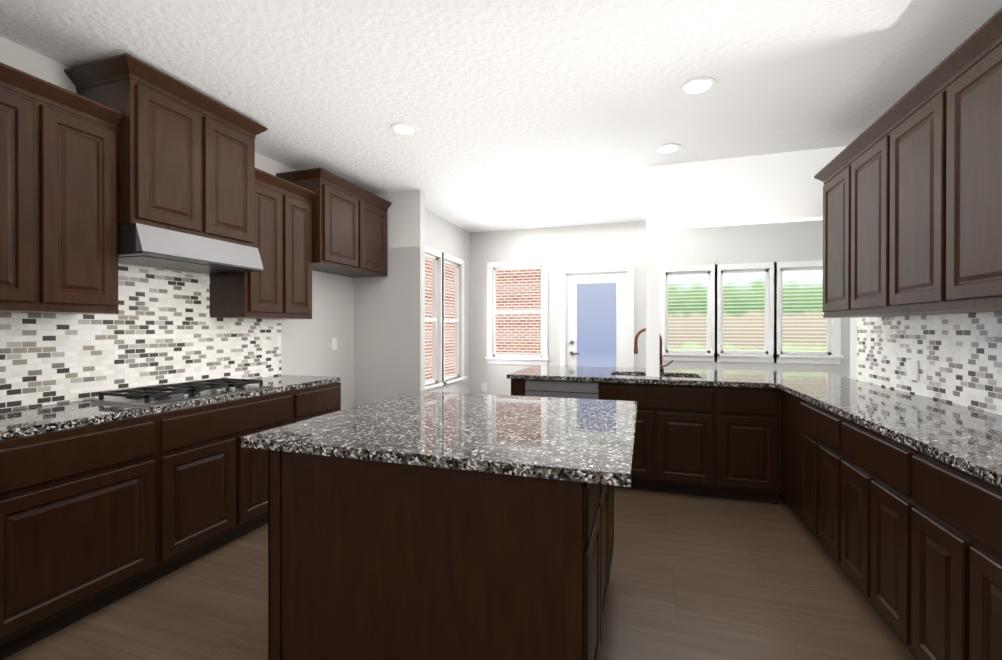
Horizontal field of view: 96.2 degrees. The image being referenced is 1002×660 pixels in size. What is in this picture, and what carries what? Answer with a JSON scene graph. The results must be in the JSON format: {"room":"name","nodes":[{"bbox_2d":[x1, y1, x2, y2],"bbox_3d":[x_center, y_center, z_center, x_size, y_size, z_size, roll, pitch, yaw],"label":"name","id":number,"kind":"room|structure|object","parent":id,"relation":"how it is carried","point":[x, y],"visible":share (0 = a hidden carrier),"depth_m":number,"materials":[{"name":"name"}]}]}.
{"room":"kitchen","nodes":[
{"label":"kitchen","id":0,"kind":"room"},
{"bbox_2d":[0,36,353,409],"bbox_3d":[-2.589,-0.054,1.854,0.150,2.720,6.430,0,0,18],"label":"wall","id":1,"kind":"structure","parent":0,"point":[306,350],"depth_m":4.22,"materials":[{"name":"grey paint"}]},
{"bbox_2d":[0,62,123,313],"bbox_3d":[-2.238,-0.605,2.075,0.377,1.040,0.668,0,0,18],"label":"upper cabinet","id":2,"kind":"object","parent":1,"relation":"attached to","point":[58,200],"visible":1,"depth_m":2.09,"materials":[{"name":"brown wood"}]},
{"bbox_2d":[0,264,280,410],"bbox_3d":[-2.198,0.000,2.816,0.010,0.775,2.120,0,0,18],"label":"backsplash","id":3,"kind":"structure","parent":1,"relation":"attached to","point":[162,327],"depth_m":2.73,"materials":[{"name":"tile"}]},
{"bbox_2d":[64,53,267,247],"bbox_3d":[-1.972,-0.975,2.751,0.472,0.835,0.890,0,0,18],"label":"upper cabinet","id":4,"kind":"object","parent":1,"relation":"attached to","point":[186,158],"visible":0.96,"depth_m":2.53,"materials":[{"name":"brown wood"}]},
{"bbox_2d":[118,223,263,273],"bbox_3d":[-1.960,-0.474,2.749,0.497,0.162,0.770,0,0,18],"label":"range hood","id":5,"kind":"object","parent":1,"relation":"attached to","point":[145,245],"visible":0.92,"depth_m":2.58,"materials":[{"name":"silver metal"}]},
{"bbox_2d":[209,168,316,318],"bbox_3d":[-1.798,-0.609,3.453,0.377,1.040,0.656,0,0,18],"label":"upper cabinet","id":6,"kind":"object","parent":1,"relation":"attached to","point":[279,286],"visible":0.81,"depth_m":3.34,"materials":[{"name":"brown wood"}]},
{"bbox_2d":[276,168,391,277],"bbox_3d":[-1.513,-0.937,4.215,0.457,0.760,1.067,0,0,18],"label":"upper cabinet","id":7,"kind":"object","parent":1,"relation":"attached to","point":[349,229],"visible":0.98,"depth_m":4.00,"materials":[{"name":"brown wood"}]},
{"bbox_2d":[331,338,336,349],"bbox_3d":[-1.667,0.137,4.484,0.007,0.120,0.080,0,0,18],"label":"electrical outlet plate","id":8,"kind":"object","parent":1,"relation":"attached to","point":[333,340],"depth_m":4.48,"materials":[{"name":"white plastic"}]},
{"bbox_2d":[354,190,424,406],"bbox_3d":[-1.179,-0.064,4.727,0.790,2.720,0.100,0,0,18],"label":"wall","id":9,"kind":"structure","parent":0,"point":[389,334],"depth_m":4.64,"materials":[{"name":"grey paint"}]},
{"bbox_2d":[425,209,468,392],"bbox_3d":[-0.813,-0.067,5.775,0.150,2.720,2.120,0,0,18],"label":"wall","id":10,"kind":"structure","parent":0,"point":[445,236],"depth_m":6.19,"materials":[{"name":"grey paint"}]},
{"bbox_2d":[425,246,446,389],"bbox_3d":[-0.875,-0.136,5.417,0.150,1.700,0.720,0,0,18],"label":"living room window","id":11,"kind":"structure","parent":10,"relation":"in","point":[431,321],"depth_m":5.65,"materials":[{"name":"white"}]},
{"bbox_2d":[437,257,439,382],"bbox_3d":[-0.814,-0.127,5.728,0.156,1.580,0.088,0,0,18],"label":"window frame","id":12,"kind":"structure","parent":10,"relation":"in","point":[438,317],"depth_m":5.67,"materials":[{"name":"white wood"}]},
{"bbox_2d":[442,253,466,384],"bbox_3d":[-0.674,-0.138,6.045,0.150,1.700,0.780,0,0,18],"label":"living room window","id":13,"kind":"structure","parent":10,"relation":"in","point":[451,320],"depth_m":6.25,"materials":[{"name":"white"}]},
{"bbox_2d":[3,487,916,659],"bbox_3d":[0.448,1.345,2.002,6.150,0.080,8.850,0,0,18],"label":"floor","id":14,"kind":"structure","parent":0,"point":[692,577],"depth_m":2.15,"materials":[{"name":"wood"}]},
{"bbox_2d":[0,412,163,659],"bbox_3d":[-2.119,0.866,2.041,0.626,0.878,0.665,0,0,18],"label":"base cabinet","id":15,"kind":"object","parent":14,"relation":"on","point":[95,517],"depth_m":1.94,"materials":[{"name":"brown wood"}]},
{"bbox_2d":[164,390,299,575],"bbox_3d":[-1.879,0.864,2.796,0.626,0.878,0.920,0,0,18],"label":"base cabinet","id":16,"kind":"object","parent":14,"relation":"on","point":[216,488],"depth_m":2.57,"materials":[{"name":"brown wood"}]},
{"bbox_2d":[293,382,340,420],"bbox_3d":[-1.657,0.862,3.490,0.626,0.878,0.537,0,0,18],"label":"base cabinet","id":17,"kind":"object","parent":14,"relation":"on","point":[318,400],"depth_m":3.39,"materials":[{"name":"brown wood"}]},
{"bbox_2d":[0,375,339,439],"bbox_3d":[-1.919,0.406,2.750,0.577,0.035,2.140,0,0,18],"label":"countertop","id":18,"kind":"structure","parent":17,"relation":"on","point":[16,423],"depth_m":2.21,"materials":[{"name":"stone"}]},
{"bbox_2d":[91,378,273,406],"bbox_3d":[-1.878,0.363,2.736,0.450,0.050,0.800,0,0,18],"label":"cooktop","id":19,"kind":"object","parent":18,"relation":"in","point":[165,394],"visible":1,"depth_m":2.58,"materials":[{"name":"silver metal"}]},
{"bbox_2d":[268,450,613,659],"bbox_3d":[-0.115,0.866,2.040,1.148,0.878,1.218,0,0,18],"label":"kitchen island","id":20,"kind":"object","parent":14,"relation":"on","point":[373,560],"visible":0.75,"depth_m":1.46,"materials":[{"name":"brown wood"}]},
{"bbox_2d":[241,391,637,486],"bbox_3d":[-0.102,0.409,2.049,1.370,0.035,1.290,0,0,18],"label":"island countertop","id":21,"kind":"structure","parent":20,"relation":"on","point":[582,440],"depth_m":1.67,"materials":[{"name":"stone"}]},
{"bbox_2d":[525,379,598,399],"bbox_3d":[0.582,0.862,4.014,0.620,0.874,0.604,0,0,18],"label":"dishwasher","id":22,"kind":"object","parent":14,"relation":"on","point":[565,389],"visible":0.1,"depth_m":3.77,"materials":[{"name":"silver metal"}]},
{"bbox_2d":[699,386,780,503],"bbox_3d":[1.922,0.861,3.635,0.453,0.878,0.640,0,0,18],"label":"base cabinet","id":23,"kind":"object","parent":14,"relation":"on","point":[723,442],"depth_m":3.35,"materials":[{"name":"brown wood"}]},
{"bbox_2d":[781,390,796,512],"bbox_3d":[2.350,0.862,3.260,0.627,0.878,1.094,0,0,18],"label":"base cabinet","id":24,"kind":"object","parent":14,"relation":"on","point":[788,401],"depth_m":3.10,"materials":[{"name":"brown wood"}]},
{"bbox_2d":[507,365,774,387],"bbox_3d":[1.180,0.507,4.076,2.040,0.245,1.050,0,0,18],"label":"countertop","id":25,"kind":"structure","parent":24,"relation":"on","point":[704,377],"depth_m":3.81,"materials":[{"name":"stone"}]},
{"bbox_2d":[646,165,659,376],"bbox_3d":[1.340,-0.502,3.969,0.110,1.839,0.150,0,0,18],"label":"post","id":26,"kind":"object","parent":25,"relation":"on","point":[652,265],"visible":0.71,"depth_m":3.90,"materials":[{"name":"white paint"}]},
{"bbox_2d":[634,328,672,370],"bbox_3d":[1.429,0.182,4.206,0.353,0.403,0.111,0,0,18],"label":"faucet","id":27,"kind":"object","parent":25,"relation":"on","point":[661,366],"visible":0.73,"depth_m":4.20,"materials":[{"name":"brown metal"}]},
{"bbox_2d":[755,371,1001,487],"bbox_3d":[1.805,0.410,1.567,0.637,0.035,5.450,0,0,18],"label":"countertop","id":28,"kind":"structure","parent":24,"relation":"on","point":[966,439],"depth_m":2.01,"materials":[{"name":"stone"}]},
{"bbox_2d":[797,397,836,556],"bbox_3d":[2.092,0.865,2.451,0.627,0.878,0.606,0,0,18],"label":"base cabinet","id":29,"kind":"object","parent":14,"relation":"on","point":[816,425],"depth_m":2.57,"materials":[{"name":"brown wood"}]},
{"bbox_2d":[833,415,900,639],"bbox_3d":[1.906,0.867,1.867,0.627,0.878,0.620,0,0,18],"label":"base cabinet","id":30,"kind":"object","parent":14,"relation":"on","point":[866,462],"depth_m":1.97,"materials":[{"name":"brown wood"}]},
{"bbox_2d":[901,443,1001,659],"bbox_3d":[1.717,0.869,1.276,0.627,0.878,0.620,0,0,18],"label":"base cabinet","id":31,"kind":"object","parent":14,"relation":"on","point":[909,538],"depth_m":1.45,"materials":[{"name":"brown wood"}]},
{"bbox_2d":[0,0,1001,232],"bbox_3d":[0.448,-1.454,1.993,6.150,0.080,8.850,0,0,18],"label":"ceiling","id":32,"kind":"structure","parent":0,"point":[546,113],"depth_m":2.50,"materials":[{"name":"white paint"}]},
{"bbox_2d":[390,123,417,134],"bbox_3d":[-0.683,-1.414,3.168,0.188,0.009,0.188,0,0,-9],"label":"recessed light","id":33,"kind":"object","parent":32,"relation":"in","point":[398,128],"depth_m":3.16,"materials":[{"name":"white plastic"}]},
{"bbox_2d":[519,222,532,225],"bbox_3d":[0.340,-1.423,6.043,0.188,0.009,0.188,0,0,9],"label":"recessed light","id":34,"kind":"object","parent":32,"relation":"in","point":[524,223],"depth_m":6.04,"materials":[{"name":"white"}]},
{"bbox_2d":[655,143,680,153],"bbox_3d":[1.305,-1.415,3.510,0.188,0.009,0.188,0,0,9],"label":"recessed light","id":35,"kind":"object","parent":32,"relation":"in","point":[672,147],"depth_m":3.49,"materials":[{"name":"white"}]},
{"bbox_2d":[680,77,715,94],"bbox_3d":[1.143,-1.412,2.606,0.188,0.009,0.188,0,0,-9],"label":"recessed light","id":36,"kind":"object","parent":32,"relation":"in","point":[697,86],"depth_m":2.60,"materials":[{"name":"white"}]},
{"bbox_2d":[469,220,849,394],"bbox_3d":[1.964,-0.068,5.923,5.350,2.720,0.150,0,0,18],"label":"wall","id":37,"kind":"structure","parent":0,"point":[606,244],"depth_m":5.93,"materials":[{"name":"grey paint"}]},
{"bbox_2d":[481,383,486,390],"bbox_3d":[-0.247,0.830,6.548,0.080,0.120,0.007,0,0,18],"label":"electrical outlet plate","id":38,"kind":"object","parent":37,"relation":"attached to","point":[483,385],"depth_m":6.54,"materials":[{"name":"white plastic"}]},
{"bbox_2d":[485,260,548,364],"bbox_3d":[0.236,-0.244,6.431,0.930,1.470,0.170,0,0,18],"label":"window","id":39,"kind":"structure","parent":37,"relation":"in","point":[517,310],"depth_m":6.48,"materials":[{"name":"white"}]},
{"bbox_2d":[560,265,633,367],"bbox_3d":[1.302,0.219,6.120,0.980,2.145,0.158,0,0,18],"label":"patio door","id":40,"kind":"structure","parent":37,"relation":"in","point":[599,316],"depth_m":6.10,"materials":[{"name":"white wood"}]},
{"bbox_2d":[660,265,718,361],"bbox_3d":[2.385,-0.212,5.746,0.720,1.210,0.170,0,0,18],"label":"nook window","id":41,"kind":"structure","parent":37,"relation":"in","point":[688,317],"depth_m":5.78,"materials":[{"name":"white"}]},
{"bbox_2d":[714,262,778,362],"bbox_3d":[3.004,-0.211,5.548,0.720,1.210,0.170,0,0,18],"label":"nook window","id":42,"kind":"structure","parent":37,"relation":"in","point":[745,311],"depth_m":5.58,"materials":[{"name":"white"}]},
{"bbox_2d":[772,260,843,363],"bbox_3d":[3.623,-0.211,5.351,0.720,1.210,0.170,0,0,18],"label":"nook window","id":43,"kind":"structure","parent":37,"relation":"in","point":[806,332],"depth_m":5.39,"materials":[{"name":"white"}]},
{"bbox_2d":[660,146,846,229],"bbox_3d":[2.079,-1.155,3.731,1.440,0.530,0.150,0,0,18],"label":"wall","id":44,"kind":"structure","parent":0,"point":[784,187],"depth_m":3.68,"materials":[{"name":"white paint"}]},
{"bbox_2d":[850,318,856,379],"bbox_3d":[1.871,-0.049,0.468,0.150,2.720,6.500,0,0,18],"label":"wall","id":45,"kind":"structure","parent":0,"point":[853,348],"depth_m":3.53,"materials":[{"name":"grey paint"}]},
{"bbox_2d":[820,160,845,315],"bbox_3d":[2.405,-0.588,2.968,0.347,0.960,0.481,0,0,18],"label":"upper cabinet","id":46,"kind":"object","parent":45,"relation":"attached to","point":[834,188],"depth_m":3.02,"materials":[{"name":"brown wood"}]},
{"bbox_2d":[846,128,933,315],"bbox_3d":[2.262,-0.586,2.519,0.347,0.960,0.460,0,0,18],"label":"upper cabinet","id":47,"kind":"object","parent":45,"relation":"attached to","point":[863,165],"depth_m":2.61,"materials":[{"name":"brown wood"}]},
{"bbox_2d":[906,360,918,380],"bbox_3d":[2.496,0.243,2.726,0.007,0.120,0.120,0,0,18],"label":"electrical outlet plate","id":48,"kind":"object","parent":45,"relation":"attached to","point":[912,369],"depth_m":2.72,"materials":[{"name":"white plastic"}]},
{"bbox_2d":[857,311,1001,414],"bbox_3d":[2.006,0.146,1.159,0.010,0.494,4.798,0,0,18],"label":"backsplash","id":49,"kind":"structure","parent":45,"relation":"attached to","point":[958,357],"depth_m":2.48,"materials":[{"name":"tile"}]},
{"bbox_2d":[882,80,1001,311],"bbox_3d":[2.123,-0.585,2.081,0.347,0.960,0.460,0,0,18],"label":"upper cabinet","id":50,"kind":"object","parent":45,"relation":"attached to","point":[911,179],"depth_m":2.15,"materials":[{"name":"brown wood"}]},
{"bbox_2d":[938,24,1001,307],"bbox_3d":[1.983,-0.583,1.643,0.347,0.960,0.460,0,0,18],"label":"upper cabinet","id":51,"kind":"object","parent":45,"relation":"attached to","point":[970,94],"depth_m":1.75,"materials":[{"name":"brown wood"}]}
]}

